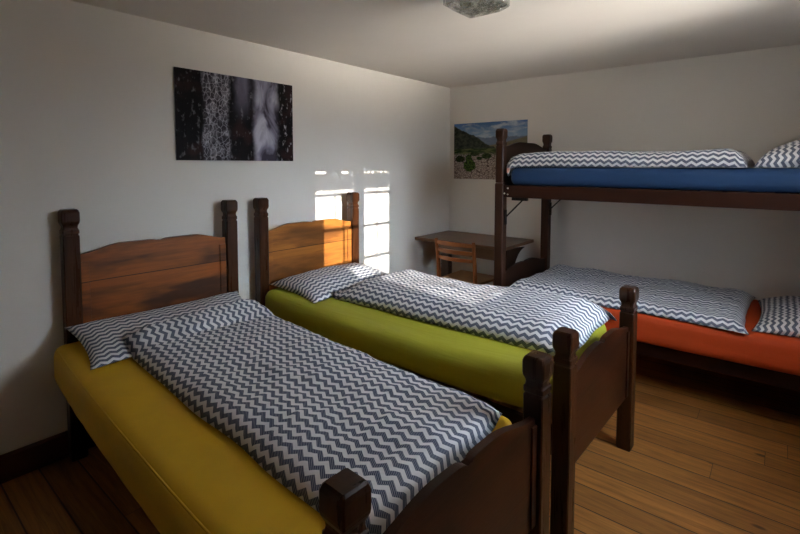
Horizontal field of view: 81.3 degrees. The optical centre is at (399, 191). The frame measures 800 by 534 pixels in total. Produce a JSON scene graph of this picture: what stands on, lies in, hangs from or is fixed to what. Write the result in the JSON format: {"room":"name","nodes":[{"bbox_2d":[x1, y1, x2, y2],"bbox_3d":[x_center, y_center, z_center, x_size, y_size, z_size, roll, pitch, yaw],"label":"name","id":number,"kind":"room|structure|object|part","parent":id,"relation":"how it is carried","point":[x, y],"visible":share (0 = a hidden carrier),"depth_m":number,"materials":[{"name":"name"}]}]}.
{"room":"hostel dormitory room","nodes":[
{"label":"hostel dormitory room","id":0,"kind":"room"},
{"bbox_2d":[0,0,449,454],"bbox_3d":[-1.157,0.149,2.982,0.200,2.220,5.010,3,4,39],"label":"wall","id":1,"kind":"structure","parent":0,"point":[87,117],"depth_m":2.51,"materials":[{"name":"paint"}]},
{"bbox_2d":[0,430,95,483],"bbox_3d":[-1.072,1.198,2.973,0.018,0.125,5.010,3,4,39],"label":"baseboard","id":2,"kind":"structure","parent":1,"relation":"attached to","point":[21,461],"depth_m":2.18,"materials":[{"name":"brown wood"}]},
{"bbox_2d":[173,67,292,160],"bbox_3d":[-1.014,-0.461,2.949,0.009,0.525,0.817,3,4,39],"label":"picture","id":3,"kind":"object","parent":1,"relation":"attached to","point":[219,117],"visible":1,"depth_m":2.89,"materials":[{"name":"paper"}]},
{"bbox_2d":[0,353,799,533],"bbox_3d":[0.167,1.369,1.959,3.630,0.100,5.410,3,4,39],"label":"floor","id":4,"kind":"structure","parent":0,"point":[712,452],"depth_m":2.14,"materials":[{"name":"brown wood"}]},
{"bbox_2d":[57,199,553,533],"bbox_3d":[-0.569,0.713,1.880,2.075,1.220,0.885,3,4,42],"label":"bed","id":5,"kind":"object","parent":4,"relation":"on","point":[501,485],"visible":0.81,"depth_m":1.48,"materials":[{"name":"brown wood"}]},
{"bbox_3d":[-1.580,0.691,2.256,0.075,1.220,0.075,3,4,42],"label":"post","id":6,"kind":"part","parent":5,"relation":"part of","materials":[{"name":"brown wood"}]},
{"bbox_3d":[-1.306,0.597,2.550,0.024,0.694,0.742,3,4,42],"label":"headboard","id":7,"kind":"part","parent":5,"relation":"part of","materials":[{"name":"brown wood"}]},
{"bbox_3d":[-1.033,0.657,2.852,0.075,1.220,0.075,3,4,42],"label":"post","id":8,"kind":"part","parent":5,"relation":"part of","materials":[{"name":"brown wood"}]},
{"bbox_2d":[54,341,511,533],"bbox_3d":[-0.604,0.831,1.878,1.872,0.212,0.971,3,4,43],"label":"mattress","id":9,"kind":"object","parent":5,"relation":"on","point":[187,476],"visible":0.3,"depth_m":1.40,"materials":[{"name":"yellow fabric"}]},
{"bbox_2d":[64,291,242,369],"bbox_3d":[-1.131,0.659,2.372,0.410,0.096,0.870,3,4,42],"label":"pillow","id":10,"kind":"object","parent":9,"relation":"on","point":[102,340],"visible":0.48,"depth_m":2.19,"materials":[{"name":"fabric"}]},
{"bbox_2d":[123,299,501,533],"bbox_3d":[-0.454,0.724,1.865,1.712,0.185,0.725,3,4,42],"label":"duvet","id":11,"kind":"object","parent":9,"relation":"on","point":[308,407],"visible":0.99,"depth_m":1.59,"materials":[{"name":"fabric"}]},
{"bbox_3d":[-0.105,0.966,0.918,0.075,0.825,0.075,3,4,42],"label":"post","id":12,"kind":"part","parent":5,"relation":"part of","materials":[{"name":"brown wood"}]},
{"bbox_3d":[0.168,0.886,1.213,0.024,0.401,0.742,3,4,42],"label":"footboard","id":13,"kind":"part","parent":5,"relation":"part of","materials":[{"name":"brown wood"}]},
{"bbox_3d":[0.442,0.932,1.515,0.075,0.825,0.075,3,4,42],"label":"post","id":14,"kind":"part","parent":5,"relation":"part of","materials":[{"name":"brown wood"}]},
{"bbox_2d":[253,192,638,533],"bbox_3d":[0.123,0.666,2.686,2.075,1.220,0.885,3,4,41],"label":"bed","id":15,"kind":"object","parent":4,"relation":"on","point":[586,393],"visible":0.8,"depth_m":2.17,"materials":[{"name":"brown wood"}]},
{"bbox_3d":[-0.897,0.646,3.038,0.075,1.220,0.075,3,4,41],"label":"post","id":16,"kind":"part","parent":15,"relation":"part of","materials":[{"name":"brown wood"}]},
{"bbox_3d":[-0.631,0.552,3.338,0.024,0.694,0.742,3,4,41],"label":"headboard","id":17,"kind":"part","parent":15,"relation":"part of","materials":[{"name":"brown wood"}]},
{"bbox_3d":[-0.365,0.611,3.647,0.075,1.220,0.075,3,4,41],"label":"post","id":18,"kind":"part","parent":15,"relation":"part of","materials":[{"name":"brown wood"}]},
{"bbox_2d":[265,288,606,407],"bbox_3d":[0.102,0.733,2.704,1.879,0.189,0.947,3,4,39],"label":"mattress","id":19,"kind":"object","parent":15,"relation":"on","point":[490,368],"visible":0.34,"depth_m":2.20,"materials":[{"name":"green fabric"}]},
{"bbox_2d":[270,263,388,302],"bbox_3d":[-0.416,0.569,3.151,0.482,0.107,0.792,3,4,39],"label":"pillow","id":20,"kind":"object","parent":19,"relation":"on","point":[317,285],"visible":0.89,"depth_m":2.98,"materials":[{"name":"fabric"}]},
{"bbox_2d":[331,269,616,355],"bbox_3d":[0.362,0.608,2.633,1.484,0.152,0.782,3,4,39],"label":"duvet","id":21,"kind":"object","parent":19,"relation":"on","point":[521,317],"visible":0.99,"depth_m":2.39,"materials":[{"name":"fabric"}]},
{"bbox_3d":[-0.134,0.911,2.405,1.932,0.110,0.026,3,4,41],"label":"rail","id":22,"kind":"part","parent":15,"relation":"part of","materials":[{"name":"brown wood"}]},
{"bbox_3d":[0.610,0.919,1.737,0.075,0.825,0.075,3,4,41],"label":"post","id":23,"kind":"part","parent":15,"relation":"part of","materials":[{"name":"brown wood"}]},
{"bbox_3d":[0.876,0.839,2.038,0.024,0.401,0.742,3,4,41],"label":"footboard","id":24,"kind":"part","parent":15,"relation":"part of","materials":[{"name":"brown wood"}]},
{"bbox_3d":[1.143,0.884,2.346,0.075,0.825,0.075,3,4,41],"label":"post","id":25,"kind":"part","parent":15,"relation":"part of","materials":[{"name":"brown wood"}]},
{"bbox_2d":[435,238,493,284],"bbox_3d":[0.573,0.797,4.068,0.418,0.804,0.480,3,4,41],"label":"chair","id":26,"kind":"object","parent":4,"relation":"on","point":[473,277],"visible":0.66,"depth_m":3.95,"materials":[{"name":"brown wood"}]},
{"bbox_3d":[0.331,0.797,4.073,0.038,0.804,0.074,3,4,41],"label":"leg","id":27,"kind":"part","parent":26,"relation":"part of","materials":[{"name":"brown wood"}]},
{"bbox_3d":[0.612,0.757,4.110,0.418,0.020,0.362,3,4,41],"label":"seat","id":28,"kind":"part","parent":26,"relation":"part of","materials":[{"name":"brown wood"}]},
{"bbox_3d":[0.608,0.811,3.829,0.038,0.804,0.074,3,4,41],"label":"leg","id":29,"kind":"part","parent":26,"relation":"part of","materials":[{"name":"brown wood"}]},
{"bbox_2d":[415,230,533,276],"bbox_3d":[0.681,0.804,4.352,0.932,0.753,0.576,3,4,39],"label":"desk","id":30,"kind":"object","parent":4,"relation":"on","point":[484,243],"visible":0.39,"depth_m":4.19,"materials":[{"name":"brown wood"}]},
{"bbox_3d":[0.426,0.823,4.287,0.085,0.724,0.060,3,4,39],"label":"leg","id":31,"kind":"part","parent":30,"relation":"part of","materials":[{"name":"brown wood"}]},
{"bbox_3d":[0.904,0.843,3.932,0.034,0.724,0.110,3,4,39],"label":"leg","id":32,"kind":"part","parent":30,"relation":"part of","materials":[{"name":"brown wood"}]},
{"bbox_2d":[494,128,799,391],"bbox_3d":[1.796,0.404,3.120,2.108,1.695,0.922,3,4,39],"label":"bunk bed","id":33,"kind":"object","parent":4,"relation":"on","point":[504,187],"visible":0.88,"depth_m":2.92,"materials":[{"name":"brown wood"}]},
{"bbox_3d":[0.740,0.582,3.453,0.066,1.300,0.066,3,4,39],"label":"bed post","id":34,"kind":"part","parent":33,"relation":"part of","materials":[{"name":"brown wood"}]},
{"bbox_3d":[0.740,-0.265,3.404,0.068,0.393,0.068,3,4,39],"label":"post","id":35,"kind":"part","parent":33,"relation":"part of","materials":[{"name":"brown wood"}]},
{"bbox_3d":[1.280,0.544,4.108,0.066,1.300,0.066,3,4,39],"label":"bed post","id":36,"kind":"part","parent":33,"relation":"part of","materials":[{"name":"brown wood"}]},
{"bbox_3d":[1.280,-0.303,4.059,0.068,0.393,0.068,3,4,39],"label":"post","id":37,"kind":"part","parent":33,"relation":"part of","materials":[{"name":"brown wood"}]},
{"bbox_3d":[1.514,0.029,2.755,1.968,0.086,0.024,3,4,39],"label":"rail","id":38,"kind":"part","parent":33,"relation":"part of","materials":[{"name":"brown wood"}]},
{"bbox_2d":[511,167,799,192],"bbox_3d":[1.795,-0.097,3.062,1.915,0.126,0.882,3,4,39],"label":"mattress","id":39,"kind":"object","parent":33,"relation":"on","point":[773,180],"visible":1,"depth_m":2.70,"materials":[{"name":"blue fabric"}]},
{"bbox_2d":[507,148,754,175],"bbox_3d":[1.571,-0.198,3.248,1.440,0.182,0.902,3,4,39],"label":"duvet","id":40,"kind":"object","parent":39,"relation":"on","point":[720,157],"visible":0.99,"depth_m":2.89,"materials":[{"name":"fabric"}]},
{"bbox_2d":[754,140,799,166],"bbox_3d":[2.343,-0.229,2.635,0.520,0.178,0.760,3,4,39],"label":"pillow","id":41,"kind":"object","parent":39,"relation":"on","point":[786,155],"visible":1,"depth_m":2.48,"materials":[{"name":"fabric"}]},
{"bbox_2d":[601,300,799,375],"bbox_3d":[1.785,0.812,3.126,1.945,0.187,0.878,3,4,39],"label":"mattress","id":42,"kind":"object","parent":33,"relation":"on","point":[780,353],"visible":0.25,"depth_m":2.59,"materials":[{"name":"orange fabric"}]},
{"bbox_2d":[509,264,755,334],"bbox_3d":[1.594,0.676,3.270,1.424,0.078,0.905,3,4,39],"label":"duvet","id":43,"kind":"object","parent":42,"relation":"on","point":[721,308],"visible":0.93,"depth_m":3.06,"materials":[{"name":"fabric"}]},
{"bbox_2d":[752,296,799,337],"bbox_3d":[2.342,0.693,2.663,0.500,0.110,0.760,3,4,39],"label":"pillow","id":44,"kind":"object","parent":42,"relation":"on","point":[780,315],"visible":1,"depth_m":2.56,"materials":[{"name":"fabric"}]},
{"bbox_3d":[1.556,0.967,2.860,1.968,0.090,0.024,3,4,39],"label":"rail","id":45,"kind":"part","parent":33,"relation":"part of","materials":[{"name":"brown wood"}]},
{"bbox_2d":[70,0,799,87],"bbox_3d":[0.167,-0.957,1.825,3.630,0.120,5.410,3,4,39],"label":"ceiling","id":46,"kind":"structure","parent":0,"point":[428,41],"depth_m":2.70,"materials":[{"name":"paint"}]},
{"bbox_2d":[443,0,505,16],"bbox_3d":[0.329,-0.842,1.997,0.214,0.128,0.214,3,4,39],"label":"ceiling lamp","id":47,"kind":"object","parent":46,"relation":"attached to","point":[474,1],"visible":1,"depth_m":2.00,"materials":[{"name":"clear glass"}]},
{"bbox_2d":[449,44,799,299],"bbox_3d":[1.824,0.096,3.900,3.630,2.220,0.200,3,4,39],"label":"wall","id":48,"kind":"structure","parent":0,"point":[748,102],"depth_m":3.61,"materials":[{"name":"paint"}]},
{"bbox_2d":[454,119,527,178],"bbox_3d":[0.862,-0.400,4.523,0.792,0.554,0.009,3,4,39],"label":"picture","id":49,"kind":"object","parent":48,"relation":"attached to","point":[474,143],"visible":0.79,"depth_m":4.58,"materials":[{"name":"paper"}]}
]}

